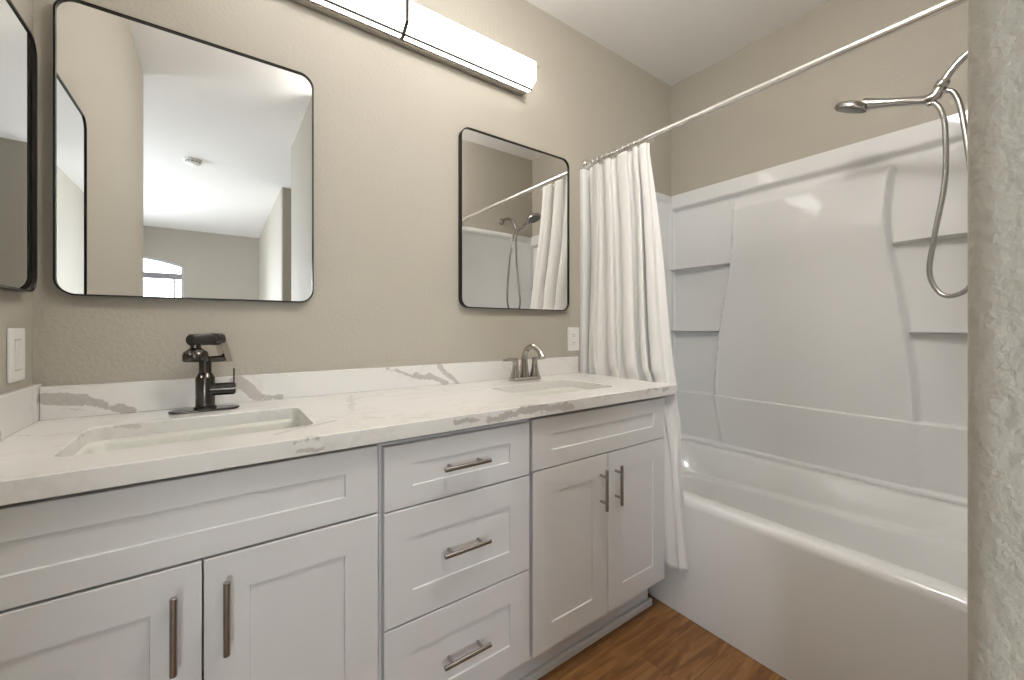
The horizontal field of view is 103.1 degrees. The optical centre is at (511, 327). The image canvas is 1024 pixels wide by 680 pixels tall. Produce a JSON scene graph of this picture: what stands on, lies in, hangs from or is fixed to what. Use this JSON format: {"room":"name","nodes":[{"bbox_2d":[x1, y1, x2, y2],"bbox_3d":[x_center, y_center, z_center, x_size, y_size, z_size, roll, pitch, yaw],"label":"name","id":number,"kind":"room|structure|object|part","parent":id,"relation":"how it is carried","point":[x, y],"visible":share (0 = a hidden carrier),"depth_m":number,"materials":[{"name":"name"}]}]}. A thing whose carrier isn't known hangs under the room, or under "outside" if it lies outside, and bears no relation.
{"room":"bathroom","nodes":[
{"label":"bathroom","id":0,"kind":"room"},
{"bbox_2d":[0,0,32,393],"bbox_3d":[-0.712,-0.200,0.234,0.120,2.699,1.850,0,0,-36],"label":"wall","id":1,"kind":"structure","parent":0,"point":[16,308],"depth_m":0.95,"materials":[{"name":"beige paint"}]},
{"bbox_2d":[7,328,24,382],"bbox_3d":[-1.131,0.063,0.931,0.010,0.122,0.084,0,0,-36],"label":"light switch","id":2,"kind":"object","parent":1,"relation":"attached to","point":[15,336],"visible":1,"depth_m":0.92,"materials":[{"name":"white plastic"}]},
{"bbox_2d":[0,0,36,291],"bbox_3d":[-1.049,-0.385,0.829,0.022,0.607,0.359,0,0,-36],"label":"wall mirror","id":3,"kind":"object","parent":1,"relation":"attached to","point":[18,50],"visible":1,"depth_m":0.90,"materials":[{"name":"black metal"}]},
{"bbox_2d":[33,0,670,386],"bbox_3d":[-0.123,-0.200,1.868,2.982,2.699,0.120,0,0,-36],"label":"wall","id":4,"kind":"structure","parent":0,"point":[389,118],"depth_m":1.52,"materials":[{"name":"beige paint"}]},
{"bbox_2d":[53,0,313,302],"bbox_3d":[-0.919,-0.464,1.207,0.598,0.764,0.024,0,0,-36],"label":"wall mirror","id":5,"kind":"object","parent":4,"relation":"attached to","point":[183,164],"visible":1,"depth_m":1.16,"materials":[{"name":"black metal"}]},
{"bbox_2d":[40,356,577,420],"bbox_3d":[-0.422,0.192,1.567,1.873,0.083,0.019,0,0,-36],"label":"backsplash","id":6,"kind":"structure","parent":4,"relation":"attached to","point":[81,400],"depth_m":1.30,"materials":[{"name":"stone"}]},
{"bbox_2d":[289,0,538,96],"bbox_3d":[-0.409,-1.158,1.519,1.230,0.154,0.114,0,0,-36],"label":"vanity light","id":7,"kind":"object","parent":4,"relation":"attached to","point":[407,24],"visible":1,"depth_m":1.57,"materials":[{"name":"silver metal"}]},
{"bbox_2d":[458,127,568,310],"bbox_3d":[0.032,-0.464,1.889,0.619,0.764,0.024,0,0,-36],"label":"wall mirror","id":8,"kind":"object","parent":4,"relation":"attached to","point":[513,197],"visible":1,"depth_m":1.85,"materials":[{"name":"black metal"}]},
{"bbox_2d":[567,327,578,350],"bbox_3d":[0.319,0.061,2.107,0.082,0.122,0.007,0,0,-36],"label":"power outlet","id":9,"kind":"object","parent":4,"relation":"attached to","point":[572,332],"visible":1,"depth_m":2.10,"materials":[{"name":"white plastic"}]},
{"bbox_2d":[538,594,786,679],"bbox_3d":[0.774,1.174,-1.765,5.800,0.050,7.070,0,0,-36],"label":"floor","id":10,"kind":"structure","parent":0,"point":[659,642],"depth_m":1.42,"materials":[{"name":"brown wood"}]},
{"bbox_2d":[0,444,377,679],"bbox_3d":[-0.738,0.716,0.970,0.693,0.867,0.563,0,0,-36],"label":"vanity cabinet","id":11,"kind":"object","parent":10,"relation":"on","point":[265,570],"visible":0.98,"depth_m":0.77,"materials":[{"name":"white paint"}]},
{"bbox_3d":[-0.738,0.728,0.680,0.350,0.565,0.019,0,0,-36],"label":"door","id":12,"kind":"part","parent":11,"relation":"part of","materials":[{"name":"white paint"}]},
{"bbox_3d":[-0.612,0.554,0.736,0.012,0.140,0.036,0,0,-36],"label":"handle","id":13,"kind":"part","parent":11,"relation":"part of","materials":[{"name":"silver metal"}]},
{"bbox_3d":[-0.549,0.554,0.782,0.012,0.140,0.036,0,0,-36],"label":"handle","id":14,"kind":"part","parent":11,"relation":"part of","materials":[{"name":"silver metal"}]},
{"bbox_3d":[-0.459,0.728,0.880,0.330,0.565,0.019,0,0,-36],"label":"door","id":15,"kind":"part","parent":11,"relation":"part of","materials":[{"name":"white paint"}]},
{"bbox_2d":[0,356,675,505],"bbox_3d":[-0.266,0.207,1.337,1.888,0.129,0.576,0,0,-36],"label":"countertop","id":16,"kind":"structure","parent":11,"relation":"on","point":[42,429],"depth_m":1.06,"materials":[{"name":"stone"}]},
{"bbox_2d":[74,419,303,455],"bbox_3d":[-0.727,0.333,0.960,0.492,0.136,0.332,0,0,-36],"label":"sink","id":17,"kind":"object","parent":16,"relation":"in","point":[189,435],"visible":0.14,"depth_m":1.04,"materials":[{"name":"white ceramic"}]},
{"bbox_2d":[168,333,239,414],"bbox_3d":[-0.860,0.126,1.141,0.087,0.216,0.155,0,0,38],"label":"faucet","id":18,"kind":"object","parent":16,"relation":"on","point":[206,388],"visible":1,"depth_m":1.13,"materials":[{"name":"grey metal"}]},
{"bbox_3d":[-0.864,0.035,1.130,0.032,0.032,0.064,0,0,13],"label":"spout","id":19,"kind":"part","parent":18,"relation":"part of","materials":[{"name":"grey metal"}]},
{"bbox_3d":[-0.861,0.231,1.142,0.160,0.006,0.052,0,0,-36],"label":"deck plate","id":20,"kind":"part","parent":18,"relation":"part of","materials":[{"name":"grey metal"}]},
{"bbox_3d":[-0.855,0.092,1.168,0.019,0.019,0.082,0,0,13],"label":"arm","id":21,"kind":"part","parent":18,"relation":"part of","materials":[{"name":"grey metal"}]},
{"bbox_3d":[-0.823,0.176,1.161,0.059,0.035,0.035,0,0,-30],"label":"handle","id":22,"kind":"part","parent":18,"relation":"part of","materials":[{"name":"grey metal"}]},
{"bbox_3d":[-0.801,0.154,1.171,0.004,0.072,0.018,0,0,-36],"label":"lever","id":23,"kind":"part","parent":18,"relation":"part of","materials":[{"name":"grey metal"}]},
{"bbox_2d":[503,344,545,381],"bbox_3d":[0.056,0.152,1.784,0.183,0.162,0.184,0,0,4],"label":"faucet","id":24,"kind":"object","parent":16,"relation":"on","point":[523,374],"visible":1,"depth_m":1.77,"materials":[{"name":"silver metal"}]},
{"bbox_3d":[-0.009,0.142,1.748,0.068,0.019,0.017,0,0,-36],"label":"lever","id":25,"kind":"part","parent":24,"relation":"part of","materials":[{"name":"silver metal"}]},
{"bbox_3d":[0.015,0.178,1.765,0.048,0.088,0.048,0,0,-36],"label":"handle","id":26,"kind":"part","parent":24,"relation":"part of","materials":[{"name":"silver metal"}]},
{"bbox_3d":[0.058,0.226,1.796,0.160,0.016,0.056,0,0,-36],"label":"deck plate","id":27,"kind":"part","parent":24,"relation":"part of","materials":[{"name":"silver metal"}]},
{"bbox_3d":[0.088,0.147,1.754,0.040,0.152,0.154,0,0,-36],"label":"spout","id":28,"kind":"part","parent":24,"relation":"part of","materials":[{"name":"silver metal"}]},
{"bbox_3d":[0.101,0.178,1.827,0.048,0.088,0.048,0,0,-36],"label":"handle","id":29,"kind":"part","parent":24,"relation":"part of","materials":[{"name":"silver metal"}]},
{"bbox_2d":[514,387,586,395],"bbox_3d":[0.159,0.333,1.595,0.487,0.136,0.322,0,0,-36],"label":"sink","id":30,"kind":"object","parent":16,"relation":"in","point":[562,389],"visible":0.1,"depth_m":1.75,"materials":[{"name":"white ceramic"}]},
{"bbox_2d":[377,419,528,679],"bbox_3d":[-0.272,0.717,1.307,0.457,0.865,0.559,0,0,-36],"label":"vanity cabinet","id":31,"kind":"object","parent":10,"relation":"on","point":[453,506],"visible":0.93,"depth_m":1.08,"materials":[{"name":"white paint"}]},
{"bbox_3d":[-0.132,0.874,1.114,0.444,0.273,0.019,0,0,-36],"label":"drawer","id":32,"kind":"part","parent":31,"relation":"part of","materials":[{"name":"white paint"}]},
{"bbox_3d":[-0.132,0.592,1.114,0.444,0.282,0.019,0,0,-36],"label":"drawer","id":33,"kind":"part","parent":31,"relation":"part of","materials":[{"name":"white paint"}]},
{"bbox_3d":[-0.132,0.369,1.114,0.444,0.157,0.019,0,0,-36],"label":"drawer","id":34,"kind":"part","parent":31,"relation":"part of","materials":[{"name":"white paint"}]},
{"bbox_3d":[-0.123,0.876,1.094,0.140,0.012,0.040,0,0,-36],"label":"handle","id":35,"kind":"part","parent":31,"relation":"part of","materials":[{"name":"silver metal"}]},
{"bbox_3d":[-0.123,0.590,1.094,0.140,0.012,0.040,0,0,-36],"label":"handle","id":36,"kind":"part","parent":31,"relation":"part of","materials":[{"name":"silver metal"}]},
{"bbox_3d":[-0.123,0.367,1.094,0.140,0.012,0.040,0,0,-36],"label":"handle","id":37,"kind":"part","parent":31,"relation":"part of","materials":[{"name":"silver metal"}]},
{"bbox_2d":[496,588,651,679],"bbox_3d":[-0.173,1.084,1.159,1.833,0.131,0.031,0,0,-36],"label":"board","id":38,"kind":"object","parent":10,"relation":"on","point":[536,667],"visible":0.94,"depth_m":1.44,"materials":[{"name":"white paint"}]},
{"bbox_2d":[527,397,664,657],"bbox_3d":[0.195,0.717,1.639,0.685,0.865,0.563,0,0,-36],"label":"vanity cabinet","id":39,"kind":"object","parent":10,"relation":"on","point":[596,474],"visible":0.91,"depth_m":1.40,"materials":[{"name":"white paint"}]},
{"bbox_3d":[0.196,0.729,1.350,0.338,0.566,0.019,0,0,-36],"label":"door","id":40,"kind":"part","parent":39,"relation":"part of","materials":[{"name":"white paint"}]},
{"bbox_3d":[0.334,0.363,1.448,0.680,0.158,0.019,0,0,-36],"label":"false drawer","id":41,"kind":"part","parent":39,"relation":"part of","materials":[{"name":"white paint"}]},
{"bbox_3d":[0.319,0.561,1.404,0.012,0.140,0.036,0,0,-36],"label":"handle","id":42,"kind":"part","parent":39,"relation":"part of","materials":[{"name":"silver metal"}]},
{"bbox_3d":[0.383,0.561,1.450,0.012,0.140,0.036,0,0,-36],"label":"handle","id":43,"kind":"part","parent":39,"relation":"part of","materials":[{"name":"silver metal"}]},
{"bbox_3d":[0.473,0.729,1.548,0.337,0.566,0.019,0,0,-36],"label":"door","id":44,"kind":"part","parent":39,"relation":"part of","materials":[{"name":"white paint"}]},
{"bbox_2d":[648,438,967,679],"bbox_3d":[1.103,0.914,1.767,0.852,0.469,1.470,0,0,-36],"label":"bathtub","id":45,"kind":"object","parent":10,"relation":"on","point":[810,574],"visible":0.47,"depth_m":1.42,"materials":[{"name":"white"}]},
{"bbox_2d":[526,0,832,85],"bbox_3d":[0.774,-1.575,-1.765,5.800,0.050,7.070,0,0,-36],"label":"ceiling","id":46,"kind":"structure","parent":0,"point":[672,41],"depth_m":2.08,"materials":[{"name":"white paint"}]},
{"bbox_2d":[582,0,967,169],"bbox_3d":[0.823,-0.863,1.566,0.057,0.057,1.472,0,0,-36],"label":"shower rod","id":47,"kind":"object","parent":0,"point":[941,7],"visible":0.94,"depth_m":1.36,"materials":[{"name":"white metal"}]},
{"bbox_2d":[589,143,687,572],"bbox_3d":[0.547,0.063,1.864,0.145,1.803,0.619,0,0,-36],"label":"shower curtain","id":48,"kind":"object","parent":47,"relation":"hanging from","point":[629,329],"visible":0.63,"depth_m":1.87,"materials":[{"name":"white fabric"}]},
{"bbox_2d":[671,0,967,195],"bbox_3d":[1.541,-0.200,2.004,0.120,2.699,1.600,0,0,-36],"label":"wall","id":49,"kind":"structure","parent":0,"point":[795,118],"depth_m":1.99,"materials":[{"name":"beige paint"}]},
{"bbox_2d":[580,111,967,506],"bbox_3d":[1.120,-0.076,1.779,0.823,1.506,1.472,0,0,-36],"label":"shower surround","id":50,"kind":"object","parent":49,"relation":"attached to","point":[809,329],"visible":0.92,"depth_m":1.90,"materials":[{"name":"white plastic"}]},
{"bbox_3d":[0.697,-0.075,2.367,0.820,1.506,0.025,0,0,-36],"label":"panel","id":51,"kind":"part","parent":50,"relation":"part of","materials":[{"name":"white fabric"}]},
{"bbox_2d":[670,330,718,331],"bbox_3d":[1.099,0.023,2.462,0.053,0.014,0.300,0,0,-36],"label":"shelf","id":52,"kind":"object","parent":50,"relation":"attached to","point":[670,330],"depth_m":2.45,"materials":[{"name":"white plastic"}]},
{"bbox_2d":[670,263,729,271],"bbox_3d":[1.117,-0.357,2.437,0.053,0.014,0.362,0,0,-36],"label":"shelf","id":53,"kind":"object","parent":50,"relation":"attached to","point":[701,267],"depth_m":2.43,"materials":[{"name":"white plastic"}]},
{"bbox_2d":[891,231,967,244],"bbox_3d":[1.734,-0.357,1.577,0.053,0.014,0.390,0,0,-36],"label":"shelf","id":54,"kind":"object","parent":50,"relation":"attached to","point":[946,237],"depth_m":1.64,"materials":[{"name":"white plastic"}]},
{"bbox_2d":[909,331,967,334],"bbox_3d":[1.749,0.023,1.555,0.053,0.014,0.337,0,0,-36],"label":"shelf","id":55,"kind":"object","parent":50,"relation":"attached to","point":[910,332],"depth_m":1.62,"materials":[{"name":"white plastic"}]},
{"bbox_2d":[968,0,1023,679],"bbox_3d":[1.477,-0.200,0.497,1.980,2.699,1.026,0,0,-36],"label":"wall","id":56,"kind":"structure","parent":0,"point":[995,27],"depth_m":0.32,"materials":[{"name":"beige paint"}]},
{"bbox_2d":[834,49,967,298],"bbox_3d":[1.449,-0.528,1.425,0.114,0.862,0.519,0,0,-36],"label":"shower","id":57,"kind":"object","parent":56,"relation":"attached to","point":[940,87],"visible":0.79,"depth_m":1.40,"materials":[{"name":"grey metal"}]},
{"bbox_3d":[1.328,-0.849,1.595,0.097,0.042,0.090,0,0,-36],"label":"nozzle plate","id":58,"kind":"part","parent":57,"relation":"part of","materials":[{"name":"grey"}]},
{"bbox_3d":[1.404,-0.827,1.492,0.048,0.103,0.198,0,0,-36],"label":"handle","id":59,"kind":"part","parent":57,"relation":"part of","materials":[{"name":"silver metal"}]},
{"bbox_3d":[1.535,-0.887,1.308,0.023,0.118,0.229,0,0,-36],"label":"shower arm","id":60,"kind":"part","parent":57,"relation":"part of","materials":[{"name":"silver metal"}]}
]}

